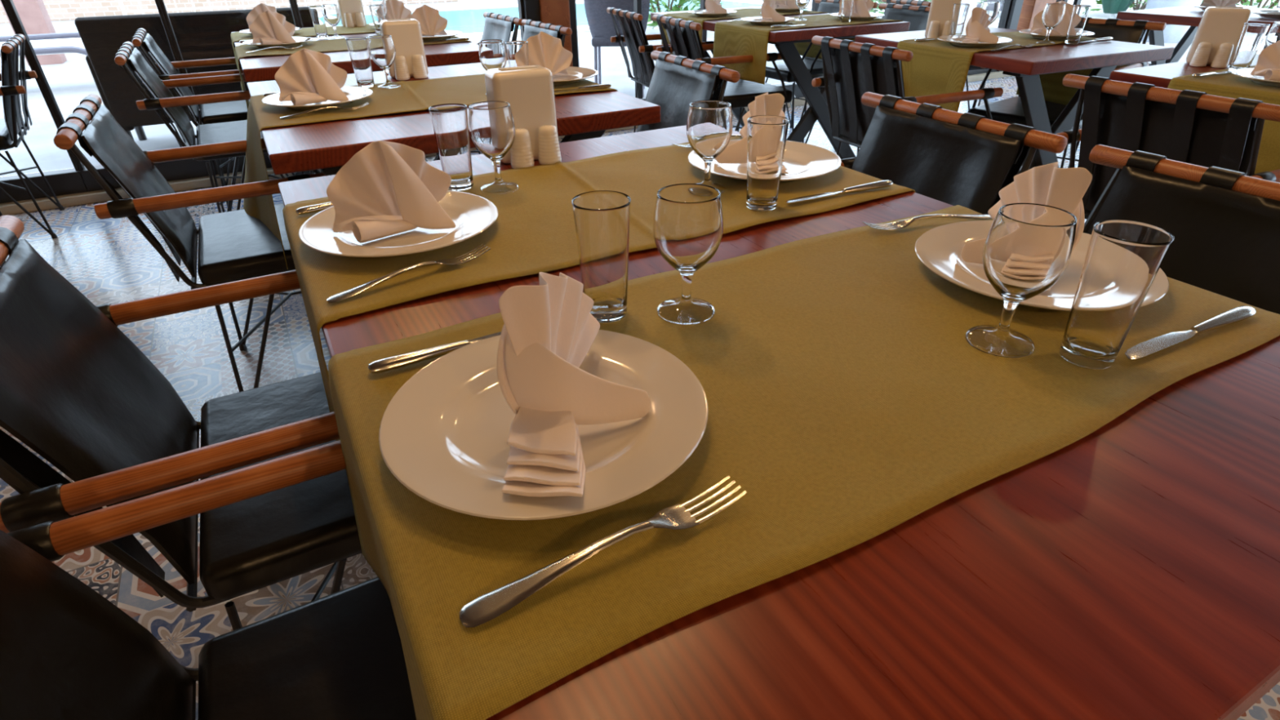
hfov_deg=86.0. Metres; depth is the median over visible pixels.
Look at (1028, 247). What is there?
wine glass
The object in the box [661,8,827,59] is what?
table runner
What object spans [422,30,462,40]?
dinner plate
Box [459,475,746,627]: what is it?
fork
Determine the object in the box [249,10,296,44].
napkin
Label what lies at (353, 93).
dinner plate
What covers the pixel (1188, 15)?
dining table
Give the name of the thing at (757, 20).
dinner plate
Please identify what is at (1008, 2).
window
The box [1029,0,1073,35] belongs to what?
napkin
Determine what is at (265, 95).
knife
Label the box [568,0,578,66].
trim
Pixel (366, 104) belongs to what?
fork
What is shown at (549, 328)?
napkin
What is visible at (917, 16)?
dining chair
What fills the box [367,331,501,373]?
knife
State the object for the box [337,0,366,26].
napkin holder
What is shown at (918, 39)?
knife
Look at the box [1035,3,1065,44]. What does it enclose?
wine glass
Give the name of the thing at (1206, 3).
napkin
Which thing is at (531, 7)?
trim
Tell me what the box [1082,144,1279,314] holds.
dining chair
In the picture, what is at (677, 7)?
shrub
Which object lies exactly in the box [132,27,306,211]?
dining chair
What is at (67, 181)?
window
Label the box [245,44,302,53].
fork
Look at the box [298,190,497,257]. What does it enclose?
dinner plate
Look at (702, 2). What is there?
window
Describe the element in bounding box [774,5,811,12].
dinner plate
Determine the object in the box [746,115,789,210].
tumbler
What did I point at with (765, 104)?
napkin
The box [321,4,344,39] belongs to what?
wine glass
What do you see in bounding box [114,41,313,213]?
dining chair
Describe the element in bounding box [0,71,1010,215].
baseboard
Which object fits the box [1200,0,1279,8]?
shrub
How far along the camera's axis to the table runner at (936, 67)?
2.69 m
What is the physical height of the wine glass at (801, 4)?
0.135 m
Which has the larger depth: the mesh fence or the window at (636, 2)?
the mesh fence
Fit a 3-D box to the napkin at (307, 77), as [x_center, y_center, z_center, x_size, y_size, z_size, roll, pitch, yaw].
[-0.840,-0.724,1.754,0.175,0.127,0.074,-13,33,-19]
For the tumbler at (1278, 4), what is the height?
0.130 m
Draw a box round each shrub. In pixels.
[647,0,723,29]
[869,0,931,13]
[1089,0,1147,10]
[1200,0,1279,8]
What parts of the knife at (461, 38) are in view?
handle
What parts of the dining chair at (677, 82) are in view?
rail, frame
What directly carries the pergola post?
on the ground
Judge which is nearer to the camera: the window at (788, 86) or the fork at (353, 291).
the fork at (353, 291)
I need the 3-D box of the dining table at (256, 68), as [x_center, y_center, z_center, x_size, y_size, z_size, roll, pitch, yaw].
[-1.313,-1.120,3.285,0.900,0.750,1.420,-16,35,-24]
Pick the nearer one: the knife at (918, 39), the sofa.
the knife at (918, 39)
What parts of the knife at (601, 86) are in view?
blade, handle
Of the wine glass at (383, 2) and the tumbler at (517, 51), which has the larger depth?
the wine glass at (383, 2)
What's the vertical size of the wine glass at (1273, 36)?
0.135 m
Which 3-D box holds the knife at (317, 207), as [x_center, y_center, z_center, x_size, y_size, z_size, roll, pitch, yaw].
[-0.443,-0.260,1.107,0.210,0.011,0.020,-22,37,-31]
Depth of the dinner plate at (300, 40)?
2.84 m
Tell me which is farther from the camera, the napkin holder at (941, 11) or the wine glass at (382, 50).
the napkin holder at (941, 11)
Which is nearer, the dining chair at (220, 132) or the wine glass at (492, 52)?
the wine glass at (492, 52)
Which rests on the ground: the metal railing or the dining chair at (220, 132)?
the metal railing
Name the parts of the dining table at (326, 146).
leg, leg, leg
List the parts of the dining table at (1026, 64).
leg, leg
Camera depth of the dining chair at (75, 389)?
0.88 m
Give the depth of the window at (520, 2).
4.16 m
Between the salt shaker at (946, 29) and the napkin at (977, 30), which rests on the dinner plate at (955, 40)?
the napkin at (977, 30)
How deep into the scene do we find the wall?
13.72 m
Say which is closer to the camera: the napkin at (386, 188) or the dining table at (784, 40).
the napkin at (386, 188)
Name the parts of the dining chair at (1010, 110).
frame, seat, leg, frame, backrest, rail, armrest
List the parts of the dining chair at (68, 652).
backrest, frame, armrest, seat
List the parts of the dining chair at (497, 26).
backrest, rail, frame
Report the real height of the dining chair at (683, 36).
0.794 m
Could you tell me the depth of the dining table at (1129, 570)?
0.43 m
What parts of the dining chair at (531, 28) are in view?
backrest, rail, frame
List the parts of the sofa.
armrest, leg, leg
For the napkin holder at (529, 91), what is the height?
0.164 m
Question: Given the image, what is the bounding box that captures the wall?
[0,0,457,23]
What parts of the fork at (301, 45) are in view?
handle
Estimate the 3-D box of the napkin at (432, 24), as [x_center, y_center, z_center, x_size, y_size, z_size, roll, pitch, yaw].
[-0.940,-1.496,3.028,0.176,0.127,0.074,-8,32,-12]
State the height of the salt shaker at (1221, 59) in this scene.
0.070 m
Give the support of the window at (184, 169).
attached to the trim
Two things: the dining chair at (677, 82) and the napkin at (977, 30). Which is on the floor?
the dining chair at (677, 82)
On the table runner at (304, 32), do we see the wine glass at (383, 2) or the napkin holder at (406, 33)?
the wine glass at (383, 2)
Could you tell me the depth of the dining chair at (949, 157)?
1.46 m
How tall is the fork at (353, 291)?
0.014 m
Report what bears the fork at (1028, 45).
on the dining table at (1026, 64)
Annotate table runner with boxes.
[231,23,375,90]
[234,35,471,110]
[243,73,617,269]
[282,137,915,440]
[328,204,1279,719]
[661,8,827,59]
[712,13,902,84]
[896,31,1111,111]
[1167,65,1279,173]
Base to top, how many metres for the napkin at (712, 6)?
0.123 m
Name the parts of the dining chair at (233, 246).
rail, backrest, frame, armrest, frame, armrest, leg, leg, seat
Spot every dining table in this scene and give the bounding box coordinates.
[231,25,480,175]
[247,60,660,175]
[278,124,1279,719]
[650,6,910,159]
[854,26,1173,173]
[1109,53,1259,88]
[1115,4,1279,65]
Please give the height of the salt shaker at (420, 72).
0.070 m
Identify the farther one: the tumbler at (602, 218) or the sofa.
the sofa
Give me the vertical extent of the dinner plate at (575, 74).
0.021 m
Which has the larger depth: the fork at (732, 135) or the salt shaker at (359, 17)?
the salt shaker at (359, 17)
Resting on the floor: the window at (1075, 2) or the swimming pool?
the window at (1075, 2)
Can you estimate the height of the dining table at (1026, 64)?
0.750 m
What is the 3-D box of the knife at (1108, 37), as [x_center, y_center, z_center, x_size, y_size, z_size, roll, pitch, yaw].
[1.768,-1.246,2.675,0.210,0.011,0.020,-15,34,-21]
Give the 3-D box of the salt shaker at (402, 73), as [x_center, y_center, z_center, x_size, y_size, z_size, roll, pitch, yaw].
[-0.740,-0.906,2.127,0.044,0.070,0.044,-14,34,-21]
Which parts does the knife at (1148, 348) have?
blade, handle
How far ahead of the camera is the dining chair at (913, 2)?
4.27 m
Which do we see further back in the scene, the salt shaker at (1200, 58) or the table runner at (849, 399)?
the salt shaker at (1200, 58)
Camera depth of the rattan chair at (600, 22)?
5.66 m
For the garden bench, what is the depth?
6.28 m
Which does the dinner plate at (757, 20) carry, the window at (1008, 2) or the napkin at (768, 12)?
the napkin at (768, 12)
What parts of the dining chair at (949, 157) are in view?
backrest, rail, frame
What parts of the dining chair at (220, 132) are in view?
rail, backrest, armrest, armrest, frame, leg, leg, seat, leg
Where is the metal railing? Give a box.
[0,31,87,57]
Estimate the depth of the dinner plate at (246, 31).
3.25 m
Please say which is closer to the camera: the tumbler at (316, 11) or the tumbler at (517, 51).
the tumbler at (517, 51)
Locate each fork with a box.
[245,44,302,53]
[280,102,369,118]
[326,244,490,302]
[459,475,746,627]
[671,134,742,147]
[862,213,991,230]
[991,43,1035,51]
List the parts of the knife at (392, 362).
handle, blade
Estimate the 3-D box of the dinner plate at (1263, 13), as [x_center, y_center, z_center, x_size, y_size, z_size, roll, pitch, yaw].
[3.148,-1.692,3.366,0.271,0.021,0.271,0,31,1]
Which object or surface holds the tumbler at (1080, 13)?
on the dining table at (1026, 64)
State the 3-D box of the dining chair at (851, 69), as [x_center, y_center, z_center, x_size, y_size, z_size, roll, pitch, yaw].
[1.040,-0.857,2.752,0.589,0.794,0.524,-13,33,-20]
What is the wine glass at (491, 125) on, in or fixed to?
on the table runner at (533, 231)
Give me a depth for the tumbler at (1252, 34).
1.99 m
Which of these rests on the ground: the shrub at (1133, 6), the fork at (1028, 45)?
the shrub at (1133, 6)
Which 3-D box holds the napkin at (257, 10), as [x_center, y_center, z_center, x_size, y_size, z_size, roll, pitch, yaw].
[-1.749,-1.600,3.218,0.175,0.127,0.074,-22,37,-30]
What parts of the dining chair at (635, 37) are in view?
rail, frame, leg, armrest, backrest, seat, armrest, frame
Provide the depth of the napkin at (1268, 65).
1.88 m
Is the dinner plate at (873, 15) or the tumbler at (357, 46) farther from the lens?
the dinner plate at (873, 15)
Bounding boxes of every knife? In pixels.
[262,92,278,97]
[295,201,333,214]
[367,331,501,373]
[423,37,469,43]
[554,84,611,92]
[770,24,804,27]
[786,180,893,203]
[914,38,937,41]
[1079,36,1112,42]
[1124,306,1256,359]
[1191,70,1231,77]
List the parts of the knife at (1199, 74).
handle, blade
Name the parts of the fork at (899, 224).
handle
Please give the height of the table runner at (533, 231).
0.316 m
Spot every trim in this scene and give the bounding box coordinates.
[522,0,540,21]
[538,0,573,66]
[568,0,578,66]
[996,0,1023,71]
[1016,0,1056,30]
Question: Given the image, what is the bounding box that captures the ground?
[0,0,1276,177]
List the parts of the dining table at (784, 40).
leg, leg, leg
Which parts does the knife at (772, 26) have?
handle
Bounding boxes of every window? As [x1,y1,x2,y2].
[0,0,88,203]
[5,0,216,191]
[159,0,299,174]
[293,0,524,39]
[574,0,640,98]
[639,0,706,98]
[704,0,817,97]
[817,0,1012,75]
[1072,0,1266,66]
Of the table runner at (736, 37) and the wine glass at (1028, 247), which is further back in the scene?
the table runner at (736, 37)
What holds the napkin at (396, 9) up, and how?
on the dinner plate
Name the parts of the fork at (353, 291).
handle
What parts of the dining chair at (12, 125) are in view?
seat, backrest, frame, rail, armrest, armrest, frame, leg, leg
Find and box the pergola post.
[0,0,66,66]
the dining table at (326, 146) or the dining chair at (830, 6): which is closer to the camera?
the dining table at (326, 146)
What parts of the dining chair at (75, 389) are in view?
rail, backrest, armrest, frame, frame, armrest, seat, leg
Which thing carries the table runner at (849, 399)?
on the dining table at (1129, 570)
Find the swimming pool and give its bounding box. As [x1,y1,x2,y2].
[324,0,811,39]
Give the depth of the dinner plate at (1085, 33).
2.74 m
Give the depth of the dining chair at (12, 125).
2.95 m
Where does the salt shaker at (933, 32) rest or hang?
on the table runner at (936, 67)
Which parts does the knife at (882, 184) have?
blade, handle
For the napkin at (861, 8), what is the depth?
3.52 m
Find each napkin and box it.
[246,3,285,32]
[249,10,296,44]
[274,48,348,105]
[326,140,456,243]
[384,0,411,20]
[408,4,447,36]
[497,271,650,497]
[526,31,572,75]
[703,0,727,13]
[715,92,788,173]
[760,0,785,21]
[774,0,798,8]
[837,0,874,17]
[960,162,1092,290]
[961,7,998,43]
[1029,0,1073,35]
[1200,0,1240,7]
[1250,40,1279,81]
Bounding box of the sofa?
[74,6,314,141]
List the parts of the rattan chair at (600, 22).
leg, leg, seat, backrest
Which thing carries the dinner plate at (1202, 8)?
on the dining table at (1188, 15)
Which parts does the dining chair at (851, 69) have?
armrest, leg, frame, seat, rail, backrest, frame, armrest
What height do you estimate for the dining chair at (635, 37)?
0.794 m
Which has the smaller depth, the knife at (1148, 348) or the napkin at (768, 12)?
the knife at (1148, 348)
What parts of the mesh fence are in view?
post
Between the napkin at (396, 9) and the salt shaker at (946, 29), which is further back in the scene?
the napkin at (396, 9)
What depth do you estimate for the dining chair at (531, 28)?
3.20 m
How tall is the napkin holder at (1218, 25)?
0.164 m
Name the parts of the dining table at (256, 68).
leg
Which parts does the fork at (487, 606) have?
handle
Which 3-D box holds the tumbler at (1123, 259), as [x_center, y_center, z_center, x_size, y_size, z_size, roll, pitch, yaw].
[0.435,-0.058,0.638,0.060,0.130,0.060,13,34,22]
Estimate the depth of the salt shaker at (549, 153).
1.27 m
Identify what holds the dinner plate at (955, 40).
on the table runner at (936, 67)
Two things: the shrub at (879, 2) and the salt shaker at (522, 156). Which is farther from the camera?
the shrub at (879, 2)
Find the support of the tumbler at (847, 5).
on the table runner at (736, 37)
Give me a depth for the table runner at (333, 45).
2.83 m
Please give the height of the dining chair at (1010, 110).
0.794 m
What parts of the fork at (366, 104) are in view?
handle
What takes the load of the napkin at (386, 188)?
on the dinner plate at (472, 215)
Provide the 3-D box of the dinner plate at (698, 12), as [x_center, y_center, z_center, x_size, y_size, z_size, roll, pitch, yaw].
[0.402,-1.927,3.821,0.271,0.021,0.271,-23,38,-32]
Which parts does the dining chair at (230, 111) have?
rail, frame, backrest, armrest, armrest, seat, leg, leg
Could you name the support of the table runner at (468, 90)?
on the dining table at (326, 146)
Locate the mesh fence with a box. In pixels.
[117,0,472,15]
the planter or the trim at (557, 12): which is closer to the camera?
the trim at (557, 12)
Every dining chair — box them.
[0,33,64,239]
[0,214,361,630]
[0,440,416,719]
[53,93,326,391]
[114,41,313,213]
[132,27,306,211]
[425,12,522,155]
[471,19,572,152]
[606,7,713,132]
[636,50,740,132]
[652,14,792,132]
[747,0,877,131]
[801,3,929,153]
[811,35,1003,155]
[840,91,1067,214]
[881,0,989,110]
[967,17,1166,168]
[1055,73,1279,219]
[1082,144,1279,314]
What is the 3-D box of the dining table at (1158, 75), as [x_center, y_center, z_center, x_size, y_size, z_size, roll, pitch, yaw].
[2.082,-0.381,1.984,0.760,0.750,1.250,-16,34,-23]
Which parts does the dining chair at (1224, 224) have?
frame, rail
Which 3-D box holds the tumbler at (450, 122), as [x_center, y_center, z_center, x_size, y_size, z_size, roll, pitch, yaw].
[-0.308,-0.351,1.139,0.060,0.130,0.060,24,39,35]
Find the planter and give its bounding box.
[1141,0,1202,43]
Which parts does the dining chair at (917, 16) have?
leg, frame, seat, rail, backrest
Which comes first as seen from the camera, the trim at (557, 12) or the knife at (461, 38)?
the knife at (461, 38)
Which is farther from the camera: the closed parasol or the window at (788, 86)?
the closed parasol
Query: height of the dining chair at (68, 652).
0.794 m
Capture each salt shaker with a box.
[344,12,354,27]
[355,12,365,26]
[394,55,409,80]
[411,53,427,79]
[510,128,534,168]
[537,124,561,164]
[926,20,939,38]
[941,20,951,35]
[1189,41,1212,66]
[1210,42,1233,68]
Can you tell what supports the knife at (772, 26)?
on the table runner at (736, 37)
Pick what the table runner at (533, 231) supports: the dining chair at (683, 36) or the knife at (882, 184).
the knife at (882, 184)
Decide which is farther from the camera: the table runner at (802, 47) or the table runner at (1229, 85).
the table runner at (802, 47)
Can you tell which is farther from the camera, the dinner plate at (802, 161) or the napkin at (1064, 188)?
the dinner plate at (802, 161)
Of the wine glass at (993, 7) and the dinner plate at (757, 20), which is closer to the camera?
the wine glass at (993, 7)
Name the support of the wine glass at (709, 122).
on the table runner at (533, 231)
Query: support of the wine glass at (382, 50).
on the table runner at (468, 90)
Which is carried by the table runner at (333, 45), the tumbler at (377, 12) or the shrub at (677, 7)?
the tumbler at (377, 12)
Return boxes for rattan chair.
[583,0,649,97]
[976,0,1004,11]
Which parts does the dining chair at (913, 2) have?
rail, leg, seat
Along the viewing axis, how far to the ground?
6.78 m
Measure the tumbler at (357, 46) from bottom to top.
0.130 m
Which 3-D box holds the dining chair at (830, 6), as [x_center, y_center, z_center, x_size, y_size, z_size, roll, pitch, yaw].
[1.022,-1.803,4.309,0.589,0.794,0.524,-16,35,-24]
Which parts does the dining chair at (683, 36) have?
frame, rail, armrest, backrest, armrest, frame, leg, leg, seat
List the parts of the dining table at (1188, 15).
leg, leg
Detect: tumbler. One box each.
[308,5,328,38]
[345,36,374,88]
[368,4,385,35]
[428,103,473,191]
[505,40,528,66]
[571,190,631,322]
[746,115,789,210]
[840,0,853,22]
[949,3,969,35]
[1059,219,1174,368]
[1065,4,1091,44]
[1227,22,1270,71]
[1275,0,1279,9]
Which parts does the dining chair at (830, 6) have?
leg, seat, leg, frame, backrest, rail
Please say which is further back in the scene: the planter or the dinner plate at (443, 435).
the planter
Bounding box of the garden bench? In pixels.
[0,37,84,57]
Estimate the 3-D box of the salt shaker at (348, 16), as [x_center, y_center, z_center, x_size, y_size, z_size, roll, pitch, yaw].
[-1.499,-1.750,3.536,0.044,0.070,0.044,-14,34,-21]
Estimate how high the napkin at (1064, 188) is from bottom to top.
0.124 m
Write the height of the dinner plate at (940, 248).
0.021 m
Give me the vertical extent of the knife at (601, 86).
0.011 m
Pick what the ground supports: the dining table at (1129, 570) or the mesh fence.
the mesh fence
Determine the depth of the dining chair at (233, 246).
1.70 m
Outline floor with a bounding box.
[0,75,1279,719]
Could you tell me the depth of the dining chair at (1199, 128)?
1.69 m
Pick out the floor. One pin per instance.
(109, 260)
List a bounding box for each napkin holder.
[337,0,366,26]
[379,18,428,78]
[484,65,558,164]
[924,0,961,37]
[1186,6,1251,66]
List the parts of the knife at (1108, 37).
blade, handle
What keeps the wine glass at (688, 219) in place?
on the table runner at (849, 399)
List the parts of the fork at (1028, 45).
handle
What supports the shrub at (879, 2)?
on the ground
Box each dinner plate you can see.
[239,26,302,35]
[242,36,312,48]
[262,86,373,110]
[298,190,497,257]
[378,329,708,520]
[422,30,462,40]
[552,66,598,85]
[688,9,736,17]
[688,139,841,182]
[740,16,795,25]
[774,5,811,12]
[830,12,884,20]
[915,220,1168,311]
[937,35,1013,47]
[1019,28,1094,39]
[1191,4,1253,10]
[1231,67,1279,87]
[1251,9,1279,18]
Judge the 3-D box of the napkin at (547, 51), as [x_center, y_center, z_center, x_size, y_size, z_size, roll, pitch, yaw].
[-0.293,-0.911,2.050,0.176,0.127,0.074,-9,32,-14]
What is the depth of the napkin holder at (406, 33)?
2.12 m
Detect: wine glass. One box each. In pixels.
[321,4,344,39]
[368,35,400,88]
[370,0,387,17]
[468,101,519,194]
[479,39,506,95]
[653,183,723,324]
[686,100,732,193]
[795,0,809,21]
[964,203,1077,358]
[980,0,999,24]
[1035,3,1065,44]
[1265,21,1279,47]
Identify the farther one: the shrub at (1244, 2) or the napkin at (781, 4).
the shrub at (1244, 2)
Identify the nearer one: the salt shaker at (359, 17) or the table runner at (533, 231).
the table runner at (533, 231)
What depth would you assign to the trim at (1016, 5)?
6.14 m
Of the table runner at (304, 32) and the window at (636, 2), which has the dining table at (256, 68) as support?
the table runner at (304, 32)
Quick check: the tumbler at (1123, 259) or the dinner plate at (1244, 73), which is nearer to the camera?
the tumbler at (1123, 259)
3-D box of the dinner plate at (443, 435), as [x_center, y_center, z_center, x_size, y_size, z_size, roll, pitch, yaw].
[-0.078,0.046,0.585,0.271,0.021,0.271,23,39,34]
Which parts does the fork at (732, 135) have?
handle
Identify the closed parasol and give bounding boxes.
[1101,0,1134,18]
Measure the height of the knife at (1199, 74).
0.011 m
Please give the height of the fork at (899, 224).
0.014 m
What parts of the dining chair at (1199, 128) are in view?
armrest, frame, seat, rail, backrest, frame, armrest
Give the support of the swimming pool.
on the ground
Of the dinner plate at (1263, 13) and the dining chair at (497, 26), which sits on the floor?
the dining chair at (497, 26)
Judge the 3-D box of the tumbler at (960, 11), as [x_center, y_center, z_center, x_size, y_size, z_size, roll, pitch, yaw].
[1.270,-1.349,2.742,0.060,0.130,0.060,3,32,7]

